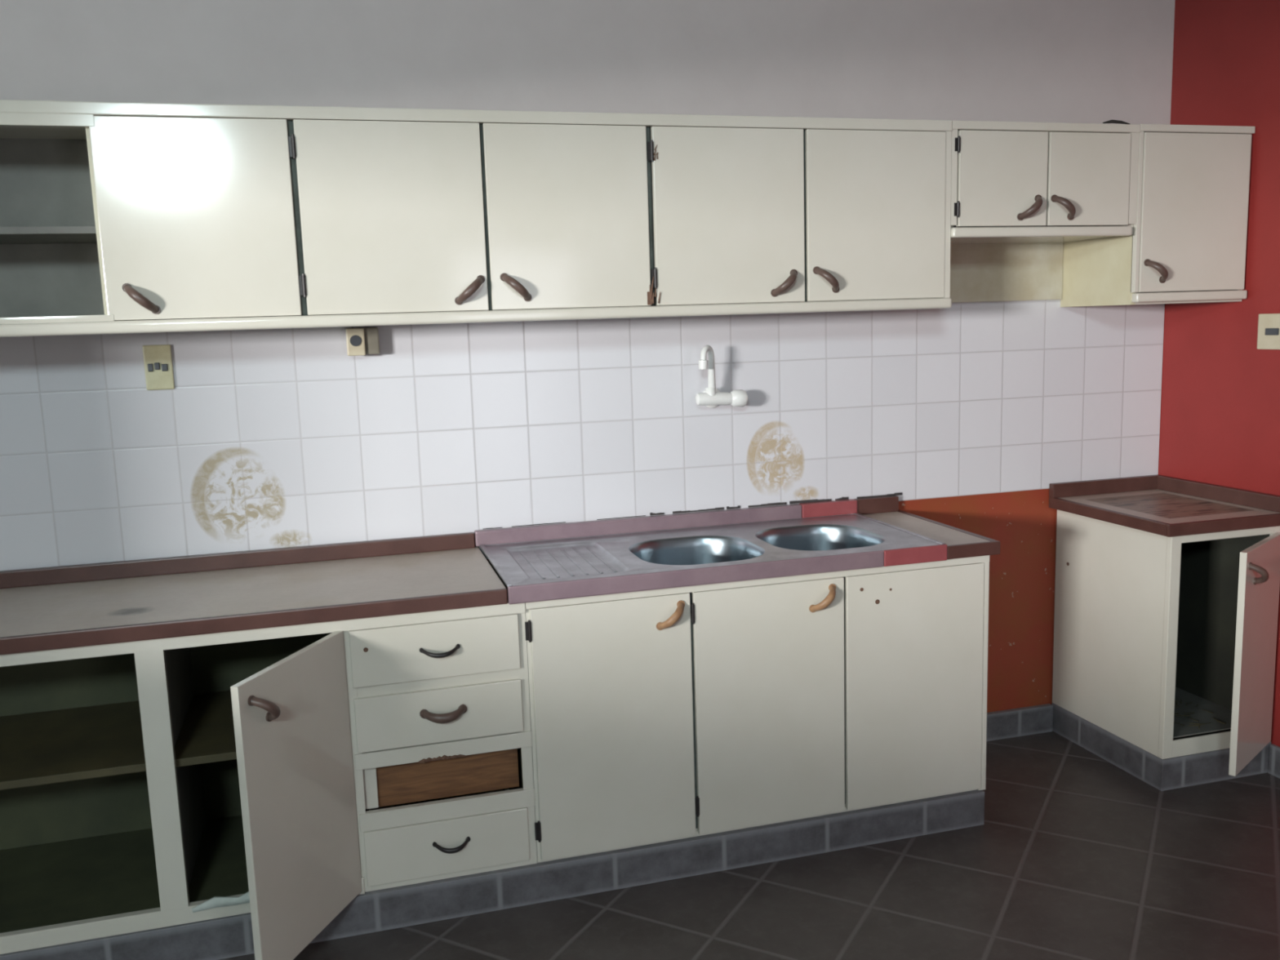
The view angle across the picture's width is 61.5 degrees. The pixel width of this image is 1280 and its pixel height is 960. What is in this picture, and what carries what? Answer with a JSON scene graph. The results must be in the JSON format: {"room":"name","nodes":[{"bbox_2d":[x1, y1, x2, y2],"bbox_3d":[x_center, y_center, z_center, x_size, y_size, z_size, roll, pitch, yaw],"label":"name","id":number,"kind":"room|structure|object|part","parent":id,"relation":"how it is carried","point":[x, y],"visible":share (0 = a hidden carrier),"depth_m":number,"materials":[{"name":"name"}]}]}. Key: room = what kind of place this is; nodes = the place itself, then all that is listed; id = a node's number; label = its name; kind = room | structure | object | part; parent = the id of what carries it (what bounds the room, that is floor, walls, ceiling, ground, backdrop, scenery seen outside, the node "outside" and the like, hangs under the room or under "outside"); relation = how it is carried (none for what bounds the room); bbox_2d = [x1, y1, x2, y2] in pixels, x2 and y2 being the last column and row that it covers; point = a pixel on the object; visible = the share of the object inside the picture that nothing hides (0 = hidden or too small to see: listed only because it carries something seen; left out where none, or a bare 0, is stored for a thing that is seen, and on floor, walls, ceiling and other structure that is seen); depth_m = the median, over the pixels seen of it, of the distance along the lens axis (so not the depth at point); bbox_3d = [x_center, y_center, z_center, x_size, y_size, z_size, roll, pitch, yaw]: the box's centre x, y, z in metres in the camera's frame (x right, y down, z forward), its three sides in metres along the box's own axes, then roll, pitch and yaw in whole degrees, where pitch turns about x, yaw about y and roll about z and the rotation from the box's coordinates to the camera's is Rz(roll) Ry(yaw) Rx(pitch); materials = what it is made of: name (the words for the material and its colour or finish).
{"room":"damaged room","nodes":[
{"label":"damaged room","id":0,"kind":"room"},
{"bbox_2d":[0,0,1174,712],"bbox_3d":[-0.460,-0.421,3.012,4.500,2.800,0.142,-4,9,-15],"label":"wall","id":1,"kind":"structure","parent":0,"point":[1064,61],"depth_m":3.00,"materials":[{"name":"paint"}]},
{"bbox_2d":[142,344,174,390],"bbox_3d":[-1.218,-0.285,2.721,0.066,0.113,0.017,-4,9,-15],"label":"wall switch","id":2,"kind":"object","parent":1,"relation":"attached to","point":[157,359],"visible":1,"depth_m":2.72,"materials":[{"name":"plastic"}]},
{"bbox_2d":[0,99,952,337],"bbox_3d":[-0.589,-0.635,2.665,2.896,0.496,0.373,-4,9,-15],"label":"upper cabinet","id":3,"kind":"object","parent":1,"relation":"attached to","point":[116,217],"visible":1,"depth_m":2.59,"materials":[{"name":"beige paint"}]},
{"bbox_2d":[0,226,97,244],"bbox_3d":[-1.610,-0.549,2.425,0.762,0.016,0.275,-4,9,-15],"label":"shelf","id":4,"kind":"object","parent":3,"relation":"attached to","point":[32,234],"depth_m":2.40,"materials":[{"name":"white wood"}]},
{"bbox_3d":[-1.104,-0.401,2.377,0.074,0.069,0.043,-4,9,-15],"label":"handle","id":5,"kind":"part","parent":3,"relation":"part of","materials":[{"name":"brown plastic"}]},
{"bbox_3d":[-0.990,-0.585,2.412,0.409,0.438,0.016,-4,9,-15],"label":"door","id":6,"kind":"part","parent":3,"relation":"part of","materials":[{"name":"beige paint"}]},
{"bbox_3d":[-0.577,-0.615,2.526,0.420,0.438,0.016,-4,9,-15],"label":"door","id":7,"kind":"part","parent":3,"relation":"part of","materials":[{"name":"beige paint"}]},
{"bbox_3d":[-0.638,-0.655,2.837,2.864,0.446,0.008,-4,9,-15],"label":"panel","id":8,"kind":"part","parent":3,"relation":"part of","materials":[{"name":"white wood"}]},
{"bbox_3d":[-0.404,-0.455,2.570,0.074,0.069,0.043,-4,9,-15],"label":"handle","id":9,"kind":"part","parent":3,"relation":"part of","materials":[{"name":"brown plastic"}]},
{"bbox_3d":[-0.544,-0.392,2.563,2.896,0.042,0.033,-4,9,-15],"label":"rail","id":10,"kind":"part","parent":3,"relation":"part of","materials":[{"name":"beige paint"}]},
{"bbox_3d":[-0.559,-0.836,2.503,2.896,0.052,0.023,-4,9,-15],"label":"rail","id":11,"kind":"part","parent":3,"relation":"part of","materials":[{"name":"beige paint"}]},
{"bbox_3d":[-0.297,-0.466,2.599,0.074,0.069,0.043,-4,9,-15],"label":"handle","id":12,"kind":"part","parent":3,"relation":"part of","materials":[{"name":"brown plastic"}]},
{"bbox_3d":[-0.174,-0.644,2.638,0.402,0.438,0.016,-4,9,-15],"label":"door","id":13,"kind":"part","parent":3,"relation":"part of","materials":[{"name":"beige paint"}]},
{"bbox_3d":[0.230,-0.673,2.750,0.406,0.438,0.016,-4,9,-15],"label":"door","id":14,"kind":"part","parent":3,"relation":"part of","materials":[{"name":"beige paint"}]},
{"bbox_3d":[0.380,-0.511,2.787,0.074,0.069,0.043,-4,9,-15],"label":"handle","id":15,"kind":"part","parent":3,"relation":"part of","materials":[{"name":"brown plastic"}]},
{"bbox_3d":[0.495,-0.525,2.818,0.074,0.069,0.043,-4,9,-15],"label":"handle","id":16,"kind":"part","parent":3,"relation":"part of","materials":[{"name":"brown plastic"}]},
{"bbox_3d":[0.629,-0.702,2.860,0.404,0.438,0.016,-4,9,-15],"label":"door","id":17,"kind":"part","parent":3,"relation":"part of","materials":[{"name":"beige paint"}]},
{"bbox_2d":[0,790,984,959],"bbox_3d":[-0.707,0.988,2.780,3.305,0.097,0.519,-4,9,-15],"label":"tiled plinth","id":18,"kind":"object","parent":1,"relation":"attached to","point":[407,905],"depth_m":2.66,"materials":[{"name":"grey tile"}]},
{"bbox_2d":[0,225,1164,570],"bbox_3d":[-0.429,-0.376,2.948,4.479,1.071,0.008,-4,9,-15],"label":"tile backsplash","id":19,"kind":"structure","parent":1,"relation":"attached to","point":[263,438],"depth_m":3.02,"materials":[{"name":"white tile"}]},
{"bbox_2d":[345,327,379,355],"bbox_3d":[-0.730,-0.364,2.831,0.083,0.072,0.054,-4,9,-15],"label":"wall socket","id":20,"kind":"object","parent":19,"relation":"attached to","point":[362,341],"visible":1,"depth_m":2.81,"materials":[{"name":"beige plastic"}]},
{"bbox_3d":[-0.742,-0.360,2.808,0.046,0.071,0.011,-4,9,-15],"label":"plate","id":21,"kind":"part","parent":20,"relation":"part of","materials":[{"name":"beige plastic"}]},
{"bbox_2d":[350,335,361,346],"bbox_3d":[-0.741,-0.363,2.801,0.029,0.029,0.004,-4,9,-15],"label":"outlet","id":22,"kind":"object","parent":20,"relation":"attached to","point":[355,340],"depth_m":2.80,"materials":[{"name":"plastic"}]},
{"bbox_2d":[695,345,747,408],"bbox_3d":[0.228,-0.295,3.078,0.157,0.186,0.125,-4,9,-15],"label":"tap","id":23,"kind":"object","parent":1,"relation":"attached to","point":[711,397],"visible":1,"depth_m":3.06,"materials":[{"name":"white plastic"}]},
{"bbox_3d":[0.191,-0.316,3.037,0.027,0.130,0.089,2,9,26],"label":"spout","id":24,"kind":"part","parent":23,"relation":"part of","materials":[{"name":"white plastic"}]},
{"bbox_3d":[0.283,-0.235,3.102,0.046,0.049,0.049,-4,9,-15],"label":"knob","id":25,"kind":"part","parent":23,"relation":"part of","materials":[{"name":"white plastic"}]},
{"bbox_2d":[986,703,1053,741],"bbox_3d":[1.099,0.821,3.545,0.595,0.092,0.020,-4,9,-15],"label":"baseboard","id":26,"kind":"structure","parent":1,"relation":"attached to","point":[1037,719],"depth_m":3.58,"materials":[{"name":"grey tile"}]},
{"bbox_2d":[950,120,1140,302],"bbox_3d":[1.092,-0.765,3.129,0.600,0.478,0.373,-4,9,-15],"label":"upper cabinet","id":27,"kind":"object","parent":1,"relation":"attached to","point":[1081,180],"visible":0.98,"depth_m":3.00,"materials":[{"name":"beige paint"}]},
{"bbox_3d":[0.993,-0.825,2.948,0.276,0.253,0.016,-4,9,-15],"label":"door","id":28,"kind":"part","parent":27,"relation":"part of","materials":[{"name":"beige paint"}]},
{"bbox_3d":[1.047,-0.640,3.325,0.598,0.176,0.010,-4,9,-15],"label":"panel","id":29,"kind":"part","parent":27,"relation":"part of","materials":[{"name":"beige wood"}]},
{"bbox_3d":[1.080,-0.750,2.955,0.074,0.069,0.043,-4,9,-15],"label":"handle","id":30,"kind":"part","parent":27,"relation":"part of","materials":[{"name":"brown plastic"}]},
{"bbox_3d":[1.122,-0.692,3.000,0.578,0.027,0.030,-4,9,-15],"label":"rail","id":31,"kind":"part","parent":27,"relation":"part of","materials":[{"name":"beige paint"}]},
{"bbox_3d":[1.126,-0.848,2.984,0.600,0.274,0.021,-4,9,-15],"label":"frame","id":32,"kind":"part","parent":27,"relation":"part of","materials":[{"name":"beige paint"}]},
{"bbox_3d":[1.183,-0.758,2.983,0.074,0.069,0.043,-4,9,-15],"label":"handle","id":33,"kind":"part","parent":27,"relation":"part of","materials":[{"name":"brown plastic"}]},
{"bbox_3d":[1.259,-0.844,3.021,0.264,0.253,0.016,-4,9,-15],"label":"door","id":34,"kind":"part","parent":27,"relation":"part of","materials":[{"name":"beige paint"}]},
{"bbox_2d":[1102,120,1129,124],"bbox_3d":[1.340,-1.007,3.027,0.091,0.012,0.017,-4,9,-15],"label":"scrap","id":35,"kind":"object","parent":27,"relation":"on","point":[1109,121],"visible":1,"depth_m":3.02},
{"bbox_2d":[1060,124,1255,306],"bbox_3d":[1.573,-0.789,3.264,0.398,0.504,0.373,-4,9,-15],"label":"upper cabinet","id":36,"kind":"object","parent":1,"relation":"attached to","point":[1187,243],"visible":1,"depth_m":3.13,"materials":[{"name":"beige paint"}]},
{"bbox_3d":[1.382,-0.764,3.243,0.016,0.474,0.316,-4,9,-15],"label":"panel","id":37,"kind":"part","parent":36,"relation":"part of","materials":[{"name":"beige wood"}]},
{"bbox_3d":[1.493,-0.602,3.094,0.074,0.069,0.043,-4,9,-15],"label":"handle","id":38,"kind":"part","parent":36,"relation":"part of","materials":[{"name":"brown plastic"}]},
{"bbox_3d":[1.617,-0.540,3.164,0.392,0.027,0.028,-4,9,-15],"label":"rail","id":39,"kind":"part","parent":36,"relation":"part of","materials":[{"name":"beige paint"}]},
{"bbox_3d":[1.610,-0.788,3.131,0.398,0.469,0.021,-4,9,-15],"label":"frame","id":40,"kind":"part","parent":36,"relation":"part of","materials":[{"name":"beige paint"}]},
{"bbox_3d":[1.613,-0.777,3.132,0.372,0.447,0.016,-4,9,-15],"label":"door","id":41,"kind":"part","parent":36,"relation":"part of","materials":[{"name":"beige paint"}]},
{"bbox_2d":[219,730,1279,959],"bbox_3d":[0.270,1.353,0.838,4.900,0.120,5.150,-4,9,-15],"label":"floor","id":42,"kind":"structure","parent":0,"point":[1074,855],"depth_m":2.61,"materials":[{"name":"tile"}]},
{"bbox_2d":[0,559,537,959],"bbox_3d":[-1.130,0.664,2.443,1.757,0.666,0.843,-4,9,-15],"label":"base cabinet","id":43,"kind":"object","parent":42,"relation":"on","point":[283,776],"visible":0.98,"depth_m":2.52,"materials":[{"name":"beige paint"}]},
{"bbox_2d":[0,700,146,790],"bbox_3d":[-1.570,0.639,2.502,0.914,0.018,0.461,-4,9,-15],"label":"shelf","id":44,"kind":"object","parent":43,"relation":"attached to","point":[80,740],"depth_m":2.53,"materials":[{"name":"beige wood"}]},
{"bbox_3d":[-1.438,0.615,2.784,1.322,0.648,0.010,-4,9,-15],"label":"panel","id":45,"kind":"part","parent":43,"relation":"part of","materials":[{"name":"white wood"}]},
{"bbox_2d":[174,689,236,767],"bbox_3d":[-0.928,0.592,2.680,0.393,0.018,0.461,-4,9,-15],"label":"shelf","id":46,"kind":"object","parent":43,"relation":"attached to","point":[205,734],"depth_m":2.58,"materials":[{"name":"beige wood"}]},
{"bbox_2d":[0,532,507,654],"bbox_3d":[-1.206,0.277,2.532,1.713,0.076,0.531,-4,9,-15],"label":"countertop","id":47,"kind":"structure","parent":43,"relation":"on","point":[100,603],"depth_m":2.57,"materials":[{"name":"beige laminate"}]},
{"bbox_3d":[-0.736,0.454,2.130,0.043,0.072,0.072,1,9,15],"label":"handle","id":48,"kind":"part","parent":43,"relation":"part of","materials":[{"name":"brown plastic"}]},
{"bbox_3d":[-0.720,0.681,2.298,0.017,0.630,0.385,1,9,15],"label":"door","id":49,"kind":"part","parent":43,"relation":"part of","materials":[{"name":"beige paint"}]},
{"bbox_3d":[-0.534,0.367,2.715,0.386,0.134,0.455,-4,9,-15],"label":"drawer","id":50,"kind":"part","parent":43,"relation":"part of","materials":[{"name":"beige paint"}]},
{"bbox_3d":[-0.529,0.523,2.738,0.386,0.129,0.455,-4,9,-15],"label":"drawer","id":51,"kind":"part","parent":43,"relation":"part of","materials":[{"name":"beige paint"}]},
{"bbox_3d":[-0.461,0.397,2.485,0.093,0.021,0.034,-4,9,-15],"label":"handle","id":52,"kind":"part","parent":43,"relation":"part of","materials":[{"name":"metal"}]},
{"bbox_3d":[-0.456,0.548,2.506,0.110,0.031,0.041,-4,9,-15],"label":"handle","id":53,"kind":"part","parent":43,"relation":"part of","materials":[{"name":"brown plastic"}]},
{"bbox_3d":[-0.519,0.847,2.785,0.386,0.135,0.455,-4,9,-15],"label":"drawer","id":54,"kind":"part","parent":43,"relation":"part of","materials":[{"name":"beige paint"}]},
{"bbox_3d":[-0.477,0.706,2.596,0.368,0.123,0.008,-4,9,-15],"label":"panel","id":55,"kind":"part","parent":43,"relation":"part of","materials":[{"name":"brown wood"}]},
{"bbox_3d":[-0.446,0.870,2.554,0.089,0.022,0.035,-4,9,-15],"label":"handle","id":56,"kind":"part","parent":43,"relation":"part of","materials":[{"name":"metal"}]},
{"bbox_2d":[524,555,989,862],"bbox_3d":[0.277,0.540,2.981,1.258,0.666,0.554,-4,9,-15],"label":"base cabinet","id":57,"kind":"object","parent":42,"relation":"on","point":[656,716],"visible":0.95,"depth_m":2.74,"materials":[{"name":"beige paint"}]},
{"bbox_3d":[-0.061,0.607,2.653,0.400,0.636,0.016,-4,9,-15],"label":"door","id":58,"kind":"part","parent":57,"relation":"part of","materials":[{"name":"beige paint"}]},
{"bbox_3d":[0.080,0.335,2.628,0.074,0.069,0.043,-4,9,-15],"label":"handle","id":59,"kind":"part","parent":57,"relation":"part of","materials":[{"name":"beige wood"}]},
{"bbox_2d":[474,497,946,604],"bbox_3d":[0.172,0.228,2.919,1.166,0.208,0.534,-4,9,-15],"label":"sink","id":60,"kind":"object","parent":57,"relation":"on","point":[540,562],"visible":0.84,"depth_m":2.96,"materials":[{"name":"silver metal"}]},
{"bbox_3d":[0.150,0.262,2.864,0.335,0.157,0.340,-4,9,-15],"label":"bowl","id":61,"kind":"part","parent":60,"relation":"part of","materials":[{"name":"silver metal"}]},
{"bbox_3d":[0.496,0.234,2.979,0.320,0.157,0.340,-4,9,-15],"label":"bowl","id":62,"kind":"part","parent":60,"relation":"part of","materials":[{"name":"silver metal"}]},
{"bbox_3d":[0.336,0.578,2.763,0.408,0.636,0.016,-4,9,-15],"label":"door","id":63,"kind":"part","parent":57,"relation":"part of","materials":[{"name":"beige paint"}]},
{"bbox_3d":[0.472,0.304,2.736,0.074,0.069,0.043,-4,9,-15],"label":"handle","id":64,"kind":"part","parent":57,"relation":"part of","materials":[{"name":"beige wood"}]},
{"bbox_3d":[0.734,0.549,2.873,0.404,0.636,0.016,-4,9,-15],"label":"door","id":65,"kind":"part","parent":57,"relation":"part of","materials":[{"name":"beige paint"}]},
{"bbox_2d":[853,492,999,559],"bbox_3d":[0.811,0.124,3.089,0.166,0.090,0.532,-4,9,-15],"label":"countertop","id":66,"kind":"structure","parent":57,"relation":"on","point":[960,543],"depth_m":3.07,"materials":[{"name":"beige laminate"}]},
{"bbox_2d":[1052,509,1279,776],"bbox_3d":[1.659,0.452,3.289,0.394,0.666,0.699,-4,9,-15],"label":"base cabinet","id":67,"kind":"object","parent":42,"relation":"on","point":[1144,622],"visible":0.91,"depth_m":3.27,"materials":[{"name":"beige paint"}]},
{"bbox_2d":[1048,474,1279,537],"bbox_3d":[1.610,0.071,3.311,0.426,0.080,0.531,-4,9,-15],"label":"countertop","id":68,"kind":"structure","parent":67,"relation":"on","point":[1159,504],"depth_m":3.29,"materials":[{"name":"beige laminate"}]},
{"bbox_2d":[1173,698,1225,728],"bbox_3d":[1.660,0.726,3.326,0.253,0.004,0.224,-4,9,-15],"label":"wood splinters","id":69,"kind":"object","parent":67,"relation":"on","point":[1180,701],"visible":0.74,"depth_m":3.32,"materials":[{"name":"wood"}]},
{"bbox_3d":[1.699,0.471,3.149,0.393,0.666,0.019,-4,9,-15],"label":"frame","id":70,"kind":"part","parent":67,"relation":"part of","materials":[{"name":"beige paint"}]},
{"bbox_3d":[1.754,0.488,3.062,0.018,0.634,0.335,6,12,44],"label":"door","id":71,"kind":"part","parent":67,"relation":"part of","materials":[{"name":"beige paint"}]},
{"bbox_3d":[1.687,0.257,2.927,0.043,0.072,0.072,6,12,44],"label":"handle","id":72,"kind":"part","parent":67,"relation":"part of","materials":[{"name":"brown plastic"}]},
{"bbox_2d":[1158,0,1279,746],"bbox_3d":[2.457,-0.268,1.346,0.200,2.800,4.950,-4,9,-15],"label":"wall","id":73,"kind":"structure","parent":0,"point":[1220,417],"depth_m":3.25,"materials":[{"name":"red paint"}]},
{"bbox_2d":[1051,702,1271,791],"bbox_3d":[1.645,0.817,3.437,0.394,0.097,0.508,-4,9,-15],"label":"tiled plinth","id":74,"kind":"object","parent":73,"relation":"attached to","point":[1172,773],"depth_m":3.23,"materials":[{"name":"grey tile"}]},
{"bbox_2d":[1257,313,1279,349],"bbox_3d":[1.841,-0.431,3.123,0.016,0.104,0.115,-4,9,-15],"label":"wall switch","id":75,"kind":"object","parent":73,"relation":"attached to","point":[1268,324],"visible":1,"depth_m":3.14,"materials":[{"name":"beige plastic"}]},
{"bbox_2d":[1267,743,1279,778],"bbox_3d":[2.487,1.122,1.201,0.012,0.092,4.290,-4,9,-15],"label":"baseboard","id":76,"kind":"structure","parent":73,"relation":"attached to","point":[1274,750],"depth_m":3.22,"materials":[{"name":"grey tile"}]}
]}

